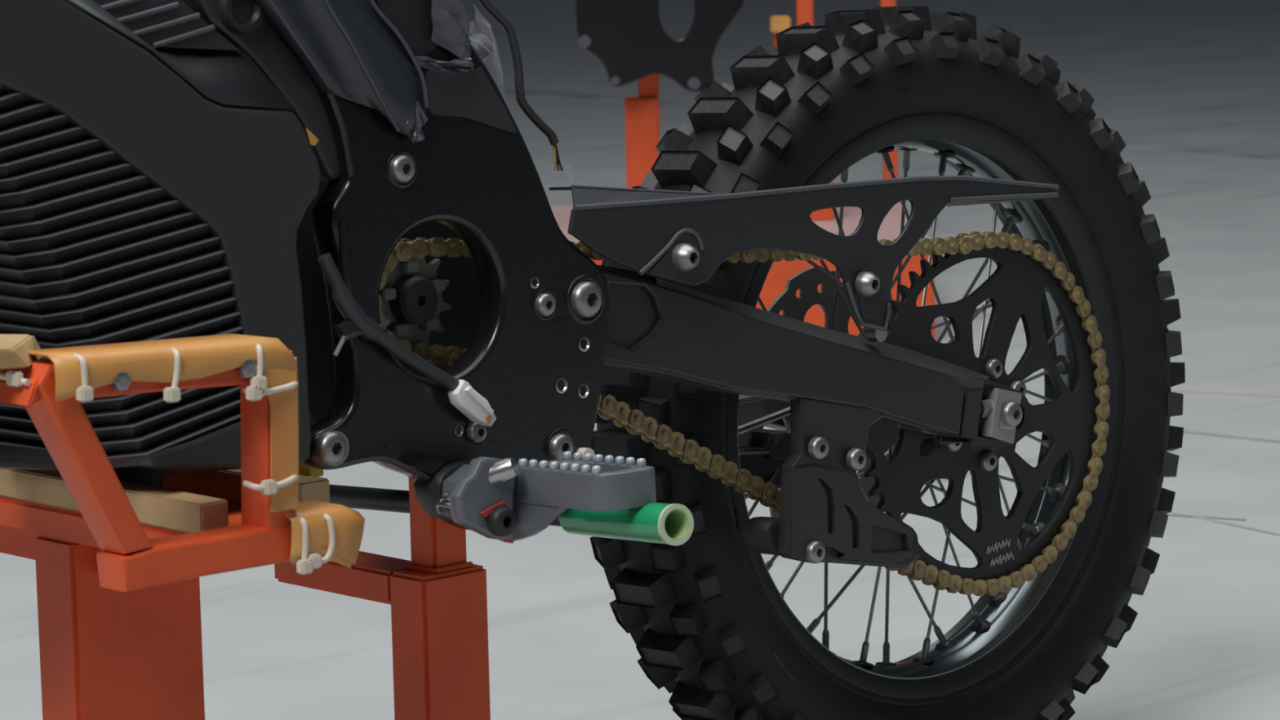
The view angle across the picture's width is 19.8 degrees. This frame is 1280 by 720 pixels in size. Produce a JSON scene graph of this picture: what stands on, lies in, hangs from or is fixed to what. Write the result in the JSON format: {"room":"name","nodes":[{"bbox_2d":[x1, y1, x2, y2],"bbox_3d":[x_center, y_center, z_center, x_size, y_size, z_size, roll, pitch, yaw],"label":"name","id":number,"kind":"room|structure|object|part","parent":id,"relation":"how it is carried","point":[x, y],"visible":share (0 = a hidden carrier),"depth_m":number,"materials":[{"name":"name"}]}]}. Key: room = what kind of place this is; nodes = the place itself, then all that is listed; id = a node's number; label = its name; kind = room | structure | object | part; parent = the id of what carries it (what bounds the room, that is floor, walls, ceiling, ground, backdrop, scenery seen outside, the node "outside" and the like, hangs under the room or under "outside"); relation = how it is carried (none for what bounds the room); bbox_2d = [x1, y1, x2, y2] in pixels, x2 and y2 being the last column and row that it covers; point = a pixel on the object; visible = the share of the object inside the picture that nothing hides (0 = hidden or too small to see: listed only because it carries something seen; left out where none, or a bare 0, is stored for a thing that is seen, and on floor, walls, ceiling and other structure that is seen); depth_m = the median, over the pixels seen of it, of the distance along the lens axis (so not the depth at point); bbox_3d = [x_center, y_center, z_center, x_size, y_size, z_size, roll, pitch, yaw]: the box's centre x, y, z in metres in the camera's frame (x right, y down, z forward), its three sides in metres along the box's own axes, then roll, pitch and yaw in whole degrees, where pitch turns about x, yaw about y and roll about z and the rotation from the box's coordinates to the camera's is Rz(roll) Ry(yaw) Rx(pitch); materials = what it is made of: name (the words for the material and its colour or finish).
{"room":"motorcycle workshop","nodes":[
{"label":"motorcycle workshop","id":0,"kind":"room"},
{"bbox_2d":[0,0,1279,719],"bbox_3d":[-0.061,-2.673,25.877,60.000,0.150,68.000,-1,8,0],"label":"floor","id":1,"kind":"structure","parent":0,"point":[1202,642],"depth_m":4.65,"materials":[{"name":"concrete"}]},
{"bbox_2d":[0,333,490,719],"bbox_3d":[-0.306,0.202,2.610,0.608,0.518,0.497,-9,11,-43],"label":"stand","id":2,"kind":"object","parent":1,"relation":"on","point":[118,595],"visible":0.98,"depth_m":2.48,"materials":[{"name":"paint"}]},
{"bbox_3d":[-0.506,-0.002,2.366,0.026,0.022,0.432,-9,11,-43],"label":"cross rail","id":3,"kind":"part","parent":2,"relation":"part of","materials":[{"name":"orange metal"}]},
{"bbox_2d":[0,333,43,369],"bbox_3d":[-0.392,-0.005,2.218,0.100,0.021,0.040,-9,11,-43],"label":"wedge","id":4,"kind":"object","parent":2,"relation":"on","point":[14,348],"visible":0.87,"depth_m":2.22,"materials":[{"name":"beige wood"}]},
{"bbox_2d":[0,468,228,533],"bbox_3d":[-0.384,0.088,2.477,0.022,0.021,0.323,-9,11,-43],"label":"wooden block","id":5,"kind":"object","parent":2,"relation":"on","point":[177,510],"visible":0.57,"depth_m":2.40,"materials":[{"name":"beige wood"}]},
{"bbox_3d":[-0.355,0.293,2.542,0.107,0.360,0.046,-9,11,-43],"label":"post","id":6,"kind":"part","parent":2,"relation":"part of","materials":[{"name":"orange metal"}]},
{"bbox_3d":[-0.298,0.007,2.289,0.185,0.030,0.030,-9,11,-43],"label":"rail","id":7,"kind":"part","parent":2,"relation":"part of","materials":[{"name":"orange paint"}]},
{"bbox_3d":[-0.261,0.120,2.337,0.188,0.025,0.030,-9,11,-43],"label":"rail","id":8,"kind":"part","parent":2,"relation":"part of","materials":[{"name":"orange paint"}]},
{"bbox_2d":[162,468,329,502],"bbox_3d":[-0.333,0.081,2.638,0.026,0.023,0.320,-9,11,-43],"label":"wooden block","id":9,"kind":"object","parent":2,"relation":"on","point":[226,484],"visible":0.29,"depth_m":2.58,"materials":[{"name":"brown wood"}]},
{"bbox_2d":[298,464,324,476],"bbox_3d":[-0.238,0.076,2.561,0.014,0.008,0.040,-9,11,-43],"label":"yellow shim","id":10,"kind":"object","parent":9,"relation":"on","point":[303,470],"visible":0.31,"depth_m":2.55,"materials":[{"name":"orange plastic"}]},
{"bbox_3d":[-0.218,0.161,2.778,0.043,0.025,0.142,-9,11,-43],"label":"arm","id":11,"kind":"part","parent":2,"relation":"part of","materials":[{"name":"orange paint"}]},
{"bbox_3d":[-0.150,0.105,2.718,0.034,0.101,0.030,-9,11,-43],"label":"post","id":12,"kind":"part","parent":2,"relation":"part of","materials":[{"name":"orange paint"}]},
{"bbox_3d":[-0.146,0.297,2.738,0.064,0.288,0.041,-9,11,-43],"label":"post","id":13,"kind":"part","parent":2,"relation":"part of","materials":[{"name":"orange metal"}]},
{"bbox_2d":[328,484,561,526],"bbox_3d":[-0.148,0.107,2.716,0.017,0.044,0.347,-7,10,-37],"label":"support bar","id":14,"kind":"object","parent":2,"relation":"attached to","point":[349,496],"visible":0.14,"depth_m":2.78,"materials":[{"name":"black metal"}]},
{"bbox_2d":[558,502,693,546],"bbox_3d":[-0.011,0.110,2.535,0.029,0.037,0.124,-7,10,-35],"label":"tube","id":15,"kind":"object","parent":14,"relation":"on","point":[672,524],"visible":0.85,"depth_m":2.51,"materials":[{"name":"green plastic"}]},
{"bbox_2d":[0,0,1185,719],"bbox_3d":[-0.019,0.031,2.777,1.454,0.796,0.464,-7,10,-38],"label":"motorcycle","id":16,"kind":"object","parent":2,"relation":"on","point":[350,184],"visible":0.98,"depth_m":2.78,"materials":[{"name":"metal"}]},
{"bbox_3d":[-0.329,-0.238,2.383,0.153,0.082,0.020,-9,8,-43],"label":"recessed panel","id":17,"kind":"part","parent":16,"relation":"part of","materials":[{"name":"grey plastic"}]},
{"bbox_3d":[-0.154,-0.097,2.554,0.332,0.448,0.026,-9,8,-43],"label":"frame","id":18,"kind":"part","parent":16,"relation":"part of","materials":[{"name":"black metal"}]},
{"bbox_3d":[-0.035,0.038,2.910,0.022,0.024,0.021,1,2,-19],"label":"tread knob","id":19,"kind":"part","parent":16,"relation":"part of","materials":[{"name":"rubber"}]},
{"bbox_3d":[-0.024,0.151,2.928,0.022,0.024,0.021,-18,16,-16],"label":"tread knob","id":20,"kind":"part","parent":16,"relation":"part of","materials":[{"name":"rubber"}]},
{"bbox_3d":[-0.018,0.172,2.961,0.016,0.024,0.018,-14,20,12],"label":"tread knob","id":21,"kind":"part","parent":16,"relation":"part of","materials":[{"name":"rubber"}]},
{"bbox_3d":[-0.017,-0.074,2.921,0.022,0.024,0.021,21,-13,-18],"label":"tread knob","id":22,"kind":"part","parent":16,"relation":"part of","materials":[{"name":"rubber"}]},
{"bbox_3d":[-0.017,0.069,2.883,0.023,0.025,0.049,-7,7,-43],"label":"tread knob","id":23,"kind":"part","parent":16,"relation":"part of","materials":[{"name":"rubber"}]},
{"bbox_3d":[-0.015,0.011,2.881,0.023,0.025,0.049,7,-2,-43],"label":"tread knob","id":24,"kind":"part","parent":16,"relation":"part of","materials":[{"name":"rubber"}]},
{"bbox_3d":[-0.008,0.202,2.946,0.022,0.024,0.021,-27,23,-13],"label":"tread knob","id":25,"kind":"part","parent":16,"relation":"part of","materials":[{"name":"rubber"}]},
{"bbox_3d":[0.002,0.218,2.982,0.016,0.024,0.018,-20,27,14],"label":"tread knob","id":26,"kind":"part","parent":16,"relation":"part of","materials":[{"name":"rubber"}]},
{"bbox_3d":[0.003,-0.126,2.936,0.022,0.024,0.021,30,-20,-15],"label":"tread knob","id":27,"kind":"part","parent":16,"relation":"part of","materials":[{"name":"rubber"}]},
{"bbox_3d":[0.002,0.181,2.908,0.049,0.025,0.023,4,28,47],"label":"tread knob","id":28,"kind":"part","parent":16,"relation":"part of","materials":[{"name":"rubber"}]},
{"bbox_3d":[0.010,-0.138,2.968,0.016,0.024,0.018,24,-22,12],"label":"tread knob","id":29,"kind":"part","parent":16,"relation":"part of","materials":[{"name":"rubber"}]},
{"bbox_3d":[0.011,0.041,2.861,0.021,0.024,0.022,3,2,23],"label":"tread knob","id":30,"kind":"part","parent":16,"relation":"part of","materials":[{"name":"rubber"}]},
{"bbox_3d":[0.015,0.249,2.971,0.022,0.024,0.021,-36,29,-9],"label":"tread knob","id":31,"kind":"part","parent":16,"relation":"part of","materials":[{"name":"rubber"}]},
{"bbox_3d":[0.013,0.098,2.867,0.021,0.024,0.022,-2,10,23],"label":"tread knob","id":32,"kind":"part","parent":16,"relation":"part of","materials":[{"name":"rubber"}]},
{"bbox_3d":[0.022,0.154,2.879,0.021,0.024,0.022,-6,17,24],"label":"tread knob","id":33,"kind":"part","parent":16,"relation":"part of","materials":[{"name":"rubber"}]},
{"bbox_3d":[0.022,0.232,2.930,0.049,0.025,0.023,4,39,47],"label":"tread knob","id":34,"kind":"part","parent":16,"relation":"part of","materials":[{"name":"rubber"}]},
{"bbox_3d":[0.027,0.259,3.008,0.016,0.024,0.018,-26,33,17],"label":"tread knob","id":35,"kind":"part","parent":16,"relation":"part of","materials":[{"name":"rubber"}]},
{"bbox_3d":[0.029,-0.172,2.958,0.022,0.024,0.021,39,-26,-11],"label":"tread knob","id":36,"kind":"part","parent":16,"relation":"part of","materials":[{"name":"rubber"}]},
{"bbox_3d":[0.026,-0.073,2.702,0.056,0.040,0.003,-9,8,-43],"label":"bolt panel","id":37,"kind":"part","parent":16,"relation":"part of","materials":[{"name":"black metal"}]},
{"bbox_3d":[0.044,0.288,3.001,0.022,0.024,0.021,-44,34,-4],"label":"tread knob","id":38,"kind":"part","parent":16,"relation":"part of","materials":[{"name":"rubber"}]},
{"bbox_3d":[0.035,-0.152,2.918,0.049,0.025,0.023,4,-33,47],"label":"tread knob","id":39,"kind":"part","parent":16,"relation":"part of","materials":[{"name":"rubber"}]},
{"bbox_3d":[0.036,0.072,2.861,0.018,0.024,0.016,-3,6,-5],"label":"tread knob","id":40,"kind":"part","parent":16,"relation":"part of","materials":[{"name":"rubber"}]},
{"bbox_3d":[0.037,-0.180,2.991,0.016,0.018,0.024,30,61,15],"label":"tread knob","id":41,"kind":"part","parent":16,"relation":"part of","materials":[{"name":"rubber"}]},
{"bbox_3d":[0.037,0.018,2.859,0.018,0.024,0.016,5,-1,-5],"label":"tread knob","id":42,"kind":"part","parent":16,"relation":"part of","materials":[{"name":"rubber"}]},
{"bbox_3d":[0.038,0.205,2.898,0.021,0.024,0.022,-11,25,25],"label":"tread knob","id":43,"kind":"part","parent":16,"relation":"part of","materials":[{"name":"rubber"}]},
{"bbox_3d":[0.041,0.126,2.870,0.018,0.024,0.016,-11,13,-4],"label":"tread knob","id":44,"kind":"part","parent":16,"relation":"part of","materials":[{"name":"rubber"}]},
{"bbox_3d":[0.049,-0.123,2.887,0.021,0.024,0.022,16,-21,25],"label":"tread knob","id":45,"kind":"part","parent":16,"relation":"part of","materials":[{"name":"rubber"}]},
{"bbox_3d":[0.049,0.276,2.958,0.049,0.025,0.023,4,49,47],"label":"tread knob","id":46,"kind":"part","parent":16,"relation":"part of","materials":[{"name":"rubber"}]},
{"bbox_3d":[0.054,0.177,2.885,0.018,0.024,0.016,-19,19,-2],"label":"tread knob","id":47,"kind":"part","parent":16,"relation":"part of","materials":[{"name":"rubber"}]},
{"bbox_3d":[0.060,-0.212,2.985,0.024,0.022,0.021,-47,8,-31],"label":"tread knob","id":48,"kind":"part","parent":16,"relation":"part of","materials":[{"name":"rubber"}]},
{"bbox_3d":[0.062,0.252,2.922,0.021,0.024,0.022,-15,32,27],"label":"tread knob","id":49,"kind":"part","parent":16,"relation":"part of","materials":[{"name":"rubber"}]},
{"bbox_3d":[0.064,-0.196,2.943,0.049,0.023,0.025,4,46,47],"label":"tread knob","id":50,"kind":"part","parent":16,"relation":"part of","materials":[{"name":"rubber"}]},
{"bbox_3d":[0.069,-0.214,3.019,0.016,0.018,0.024,35,54,19],"label":"tread knob","id":51,"kind":"part","parent":16,"relation":"part of","materials":[{"name":"rubber"}]},
{"bbox_3d":[0.073,0.223,2.906,0.018,0.024,0.016,-26,26,2],"label":"tread knob","id":52,"kind":"part","parent":16,"relation":"part of","materials":[{"name":"rubber"}]},
{"bbox_3d":[0.075,-0.169,2.909,0.021,0.022,0.024,20,61,26],"label":"tread knob","id":53,"kind":"part","parent":16,"relation":"part of","materials":[{"name":"rubber"}]},
{"bbox_3d":[0.082,-0.134,2.892,0.018,0.024,0.016,29,-22,-1],"label":"tread knob","id":54,"kind":"part","parent":16,"relation":"part of","materials":[{"name":"rubber"}]},
{"bbox_3d":[0.083,0.044,3.031,0.040,0.029,0.020,-9,8,-43],"label":"caliper arm","id":55,"kind":"part","parent":16,"relation":"part of","materials":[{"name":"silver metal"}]},
{"bbox_3d":[0.090,0.291,2.952,0.021,0.024,0.022,-19,40,30],"label":"tread knob","id":56,"kind":"part","parent":16,"relation":"part of","materials":[{"name":"rubber"}]},
{"bbox_3d":[0.096,-0.243,3.017,0.024,0.022,0.021,-36,2,-36],"label":"tread knob","id":57,"kind":"part","parent":16,"relation":"part of","materials":[{"name":"rubber"}]},
{"bbox_3d":[0.098,-0.232,2.974,0.049,0.023,0.025,4,36,47],"label":"tread knob","id":58,"kind":"part","parent":16,"relation":"part of","materials":[{"name":"rubber"}]},
{"bbox_3d":[0.098,0.264,2.932,0.018,0.024,0.016,-33,32,5],"label":"tread knob","id":59,"kind":"part","parent":16,"relation":"part of","materials":[{"name":"rubber"}]},
{"bbox_3d":[0.102,0.050,2.995,0.078,0.018,0.007,-9,8,-43],"label":"silver rod","id":60,"kind":"part","parent":16,"relation":"part of","materials":[{"name":"metal"}]},
{"bbox_3d":[0.106,-0.209,2.936,0.021,0.022,0.024,24,54,29],"label":"tread knob","id":61,"kind":"part","parent":16,"relation":"part of","materials":[{"name":"rubber"}]},
{"bbox_3d":[0.109,-0.175,2.915,0.018,0.024,0.016,36,-28,3],"label":"tread knob","id":62,"kind":"part","parent":16,"relation":"part of","materials":[{"name":"rubber"}]},
{"bbox_3d":[0.127,0.051,3.018,0.017,0.025,0.005,-9,8,-43],"label":"silver rod","id":63,"kind":"part","parent":16,"relation":"part of","materials":[{"name":"silver metal"}]},
{"bbox_3d":[0.129,0.297,2.963,0.024,0.018,0.016,42,13,-37],"label":"tread knob","id":64,"kind":"part","parent":16,"relation":"part of","materials":[{"name":"rubber"}]},
{"bbox_3d":[0.135,-0.266,3.053,0.024,0.022,0.021,-24,-5,-40],"label":"tread knob","id":65,"kind":"part","parent":16,"relation":"part of","materials":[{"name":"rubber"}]},
{"bbox_3d":[0.137,-0.260,3.008,0.049,0.023,0.025,4,26,47],"label":"tread knob","id":66,"kind":"part","parent":16,"relation":"part of","materials":[{"name":"rubber"}]},
{"bbox_3d":[0.142,-0.240,2.968,0.021,0.022,0.024,28,46,31],"label":"tread knob","id":67,"kind":"part","parent":16,"relation":"part of","materials":[{"name":"rubber"}]},
{"bbox_3d":[0.141,-0.209,2.943,0.024,0.018,0.016,-42,-8,-33],"label":"tread knob","id":68,"kind":"part","parent":16,"relation":"part of","materials":[{"name":"rubber"}]},
{"bbox_3d":[0.178,-0.278,3.046,0.025,0.023,0.049,-17,14,-42],"label":"tread knob","id":69,"kind":"part","parent":16,"relation":"part of","materials":[{"name":"rubber"}]},
{"bbox_3d":[0.176,-0.236,2.975,0.024,0.018,0.016,-31,-15,-38],"label":"tread knob","id":70,"kind":"part","parent":16,"relation":"part of","materials":[{"name":"rubber"}]},
{"bbox_3d":[0.181,-0.263,3.004,0.021,0.022,0.024,31,39,34],"label":"tread knob","id":71,"kind":"part","parent":16,"relation":"part of","materials":[{"name":"rubber"}]},
{"bbox_3d":[0.177,-0.048,2.846,0.027,0.036,0.003,-9,8,-43],"label":"leg panel","id":72,"kind":"part","parent":16,"relation":"part of","materials":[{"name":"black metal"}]},
{"bbox_3d":[0.214,-0.253,3.010,0.024,0.018,0.016,-18,-23,-41],"label":"tread knob","id":73,"kind":"part","parent":16,"relation":"part of","materials":[{"name":"rubber"}]},
{"bbox_3d":[0.220,-0.286,3.085,0.025,0.023,0.049,-3,5,-43],"label":"tread knob","id":74,"kind":"part","parent":16,"relation":"part of","materials":[{"name":"rubber"}]},
{"bbox_3d":[0.222,-0.276,3.042,0.024,0.022,0.021,-10,34,-43],"label":"tread knob","id":75,"kind":"part","parent":16,"relation":"part of","materials":[{"name":"rubber"}]},
{"bbox_3d":[0.254,-0.261,3.047,0.024,0.018,0.016,-4,-32,-43],"label":"tread knob","id":76,"kind":"part","parent":16,"relation":"part of","materials":[{"name":"rubber"}]},
{"bbox_3d":[0.264,-0.278,3.081,0.024,0.022,0.021,4,24,-43],"label":"tread knob","id":77,"kind":"part","parent":16,"relation":"part of","materials":[{"name":"rubber"}]},
{"bbox_3d":[0.262,-0.283,3.126,0.025,0.023,0.049,11,-5,-43],"label":"tread knob","id":78,"kind":"part","parent":16,"relation":"part of","materials":[{"name":"rubber"}]},
{"bbox_3d":[0.267,0.045,2.960,0.029,0.041,0.004,-9,8,-43],"label":"panel","id":79,"kind":"part","parent":16,"relation":"part of","materials":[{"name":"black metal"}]},
{"bbox_3d":[0.293,-0.259,3.084,0.024,0.018,0.016,10,-42,-43],"label":"tread knob","id":80,"kind":"part","parent":16,"relation":"part of","materials":[{"name":"rubber"}]},
{"bbox_3d":[0.303,-0.270,3.165,0.049,0.023,0.025,4,-15,47],"label":"tread knob","id":81,"kind":"part","parent":16,"relation":"part of","materials":[{"name":"rubber"}]},
{"bbox_3d":[0.305,-0.270,3.120,0.024,0.022,0.021,18,14,-43],"label":"tread knob","id":82,"kind":"part","parent":16,"relation":"part of","materials":[{"name":"rubber"}]},
{"bbox_3d":[0.331,-0.247,3.121,0.016,0.018,0.024,-38,-41,28],"label":"tread knob","id":83,"kind":"part","parent":16,"relation":"part of","materials":[{"name":"rubber"}]},
{"bbox_3d":[0.344,-0.253,3.159,0.024,0.022,0.021,31,6,-40],"label":"tread knob","id":84,"kind":"part","parent":16,"relation":"part of","materials":[{"name":"rubber"}]},
{"bbox_3d":[0.354,0.308,3.177,0.016,0.018,0.024,38,51,21],"label":"tread knob","id":85,"kind":"part","parent":16,"relation":"part of","materials":[{"name":"rubber"}]},
{"bbox_3d":[0.342,-0.247,3.203,0.049,0.023,0.025,4,-26,47],"label":"tread knob","id":86,"kind":"part","parent":16,"relation":"part of","materials":[{"name":"rubber"}]},
{"bbox_3d":[0.363,0.309,3.211,0.024,0.022,0.021,-41,5,-34],"label":"tread knob","id":87,"kind":"part","parent":16,"relation":"part of","materials":[{"name":"rubber"}]},
{"bbox_3d":[0.367,-0.226,3.156,0.016,0.018,0.024,-34,-47,23],"label":"tread knob","id":88,"kind":"part","parent":16,"relation":"part of","materials":[{"name":"rubber"}]},
{"bbox_3d":[0.360,0.295,3.254,0.049,0.023,0.025,4,41,47],"label":"tread knob","id":89,"kind":"part","parent":16,"relation":"part of","materials":[{"name":"rubber"}]},
{"bbox_3d":[0.380,-0.225,3.194,0.024,0.022,0.021,43,-2,-36],"label":"tread knob","id":90,"kind":"part","parent":16,"relation":"part of","materials":[{"name":"rubber"}]},
{"bbox_3d":[0.388,0.278,3.208,0.016,0.018,0.024,32,58,17],"label":"tread knob","id":91,"kind":"part","parent":16,"relation":"part of","materials":[{"name":"rubber"}]},
{"bbox_3d":[0.376,-0.215,3.238,0.049,0.023,0.025,4,-36,47],"label":"tread knob","id":92,"kind":"part","parent":16,"relation":"part of","materials":[{"name":"rubber"}]},
{"bbox_3d":[0.397,0.273,3.241,0.024,0.022,0.021,-52,10,-28],"label":"tread knob","id":93,"kind":"part","parent":16,"relation":"part of","materials":[{"name":"rubber"}]},
{"bbox_3d":[0.400,-0.197,3.189,0.016,0.024,0.018,-28,36,19],"label":"tread knob","id":94,"kind":"part","parent":16,"relation":"part of","materials":[{"name":"rubber"}]},
{"bbox_3d":[0.392,0.255,3.282,0.049,0.023,0.025,4,52,47],"label":"tread knob","id":95,"kind":"part","parent":16,"relation":"part of","materials":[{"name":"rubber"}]},
{"bbox_3d":[0.418,0.240,3.233,0.016,0.024,0.018,27,-26,14],"label":"tread knob","id":96,"kind":"part","parent":16,"relation":"part of","materials":[{"name":"rubber"}]},
{"bbox_3d":[0.411,-0.190,3.226,0.022,0.024,0.021,-40,32,-7],"label":"tread knob","id":97,"kind":"part","parent":16,"relation":"part of","materials":[{"name":"rubber"}]},
{"bbox_3d":[0.406,-0.174,3.268,0.049,0.025,0.023,4,44,47],"label":"tread knob","id":98,"kind":"part","parent":16,"relation":"part of","materials":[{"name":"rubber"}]},
{"bbox_3d":[0.426,0.230,3.266,0.022,0.024,0.021,35,-23,-13],"label":"tread knob","id":99,"kind":"part","parent":16,"relation":"part of","materials":[{"name":"rubber"}]},
{"bbox_3d":[0.418,0.208,3.304,0.049,0.025,0.023,4,-28,47],"label":"tread knob","id":100,"kind":"part","parent":16,"relation":"part of","materials":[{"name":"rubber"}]},
{"bbox_3d":[0.427,-0.160,3.217,0.016,0.024,0.018,-23,30,16],"label":"tread knob","id":101,"kind":"part","parent":16,"relation":"part of","materials":[{"name":"rubber"}]},
{"bbox_3d":[0.442,0.196,3.253,0.016,0.024,0.018,21,-19,11],"label":"tread knob","id":102,"kind":"part","parent":16,"relation":"part of","materials":[{"name":"rubber"}]},
{"bbox_3d":[0.438,-0.146,3.254,0.022,0.024,0.021,-32,26,-11],"label":"tread knob","id":103,"kind":"part","parent":16,"relation":"part of","materials":[{"name":"rubber"}]},
{"bbox_3d":[0.429,-0.127,3.293,0.049,0.025,0.023,4,34,47],"label":"tread knob","id":104,"kind":"part","parent":16,"relation":"part of","materials":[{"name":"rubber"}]},
{"bbox_3d":[0.449,0.181,3.284,0.022,0.024,0.021,26,-16,-16],"label":"tread knob","id":105,"kind":"part","parent":16,"relation":"part of","materials":[{"name":"rubber"}]},
{"bbox_3d":[0.449,-0.116,3.241,0.016,0.024,0.018,-17,23,13],"label":"tread knob","id":106,"kind":"part","parent":16,"relation":"part of","materials":[{"name":"rubber"}]},
{"bbox_3d":[0.460,0.146,3.268,0.016,0.024,0.018,14,-12,10],"label":"tread knob","id":107,"kind":"part","parent":16,"relation":"part of","materials":[{"name":"rubber"}]},
{"bbox_3d":[0.457,-0.097,3.276,0.022,0.024,0.021,-23,20,-15],"label":"tread knob","id":108,"kind":"part","parent":16,"relation":"part of","materials":[{"name":"rubber"}]},
{"bbox_3d":[0.465,-0.067,3.259,0.016,0.024,0.018,-11,16,11],"label":"tread knob","id":109,"kind":"part","parent":16,"relation":"part of","materials":[{"name":"rubber"}]},
{"bbox_3d":[0.465,0.127,3.296,0.022,0.024,0.021,16,-9,-19],"label":"tread knob","id":110,"kind":"part","parent":16,"relation":"part of","materials":[{"name":"rubber"}]},
{"bbox_3d":[0.472,0.094,3.276,0.016,0.024,0.018,8,-5,9],"label":"tread knob","id":111,"kind":"part","parent":16,"relation":"part of","materials":[{"name":"rubber"}]},
{"bbox_3d":[0.470,-0.043,3.291,0.022,0.024,0.021,-14,13,-18],"label":"tread knob","id":112,"kind":"part","parent":16,"relation":"part of","materials":[{"name":"rubber"}]},
{"bbox_3d":[0.475,-0.015,3.271,0.016,0.024,0.018,-5,9,9],"label":"tread knob","id":113,"kind":"part","parent":16,"relation":"part of","materials":[{"name":"rubber"}]},
{"bbox_3d":[0.477,0.040,3.277,0.016,0.024,0.018,2,2,9],"label":"tread knob","id":114,"kind":"part","parent":16,"relation":"part of","materials":[{"name":"rubber"}]},
{"bbox_3d":[0.474,0.070,3.302,0.022,0.024,0.021,6,-2,-19],"label":"tread knob","id":115,"kind":"part","parent":16,"relation":"part of","materials":[{"name":"rubber"}]},
{"bbox_3d":[0.476,0.013,3.300,0.022,0.024,0.021,-4,6,-19],"label":"tread knob","id":116,"kind":"part","parent":16,"relation":"part of","materials":[{"name":"rubber"}]},
{"bbox_2d":[550,0,934,339],"bbox_3d":[0.154,-0.417,6.404,0.648,0.690,0.800,-1,8,0],"label":"stand","id":117,"kind":"object","parent":1,"relation":"on","point":[642,111],"visible":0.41,"depth_m":6.42,"materials":[{"name":"paint"}]},
{"bbox_3d":[0.006,-0.351,6.457,0.060,0.223,0.050,-1,8,0],"label":"post","id":118,"kind":"part","parent":117,"relation":"part of","materials":[{"name":"orange paint"}]},
{"bbox_3d":[0.015,-0.511,6.438,0.036,0.099,0.035,-1,8,0],"label":"post","id":119,"kind":"part","parent":117,"relation":"part of","materials":[{"name":"orange paint"}]},
{"bbox_2d":[576,0,745,92],"bbox_3d":[0.055,-0.623,6.331,0.331,0.321,0.042,-1,8,0],"label":"metal plate","id":120,"kind":"object","parent":117,"relation":"attached to","point":[628,37],"visible":0.95,"depth_m":6.33,"materials":[{"name":"grey metal"}]},
{"bbox_3d":[0.257,-0.562,6.439,0.047,0.021,0.030,-1,8,0],"label":"cross arm","id":121,"kind":"part","parent":117,"relation":"part of","materials":[{"name":"orange paint"}]},
{"bbox_3d":[0.287,-0.665,6.415,0.028,0.208,0.030,-1,8,0],"label":"post","id":122,"kind":"part","parent":117,"relation":"part of","materials":[{"name":"orange metal"}]},
{"bbox_3d":[0.317,-0.404,6.446,0.041,0.318,0.040,-1,8,0],"label":"post","id":123,"kind":"part","parent":117,"relation":"part of","materials":[{"name":"metal"}]},
{"bbox_2d":[497,85,1279,160],"bbox_3d":[0.366,-0.782,11.536,0.160,0.002,5.208,-6,9,-31],"label":"trim","id":124,"kind":"structure","parent":1,"relation":"on","point":[1242,153],"depth_m":9.93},
{"bbox_2d":[880,0,897,178],"bbox_3d":[0.517,-0.592,7.607,0.030,0.691,0.030,-1,8,0],"label":"steel post","id":125,"kind":"object","parent":1,"relation":"on","point":[893,155],"visible":0.02,"depth_m":7.62,"materials":[{"name":"orange paint"}]},
{"bbox_2d":[1167,514,1245,520],"bbox_3d":[0.664,0.189,4.439,0.142,0.002,0.005,3,9,27],"label":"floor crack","id":126,"kind":"structure","parent":1,"relation":"on","point":[1173,515],"depth_m":4.43,"materials":[{"name":"grey"}]},
{"bbox_2d":[1169,511,1279,536],"bbox_3d":[0.706,0.197,4.379,0.005,0.002,0.263,-6,9,-31],"label":"trim","id":127,"kind":"structure","parent":1,"relation":"on","point":[1171,512],"depth_m":4.38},
{"bbox_2d":[1170,390,1279,397],"bbox_3d":[0.856,0.049,5.422,0.270,0.002,0.008,3,9,29],"label":"trim","id":128,"kind":"structure","parent":1,"relation":"on","point":[1180,391],"depth_m":5.41,"materials":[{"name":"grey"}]},
{"bbox_2d":[1183,430,1279,443],"bbox_3d":[0.795,0.103,5.040,0.284,0.002,0.012,6,11,42],"label":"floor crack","id":129,"kind":"structure","parent":1,"relation":"on","point":[1184,431],"depth_m":5.02,"materials":[{"name":"grey concrete"}]}
]}

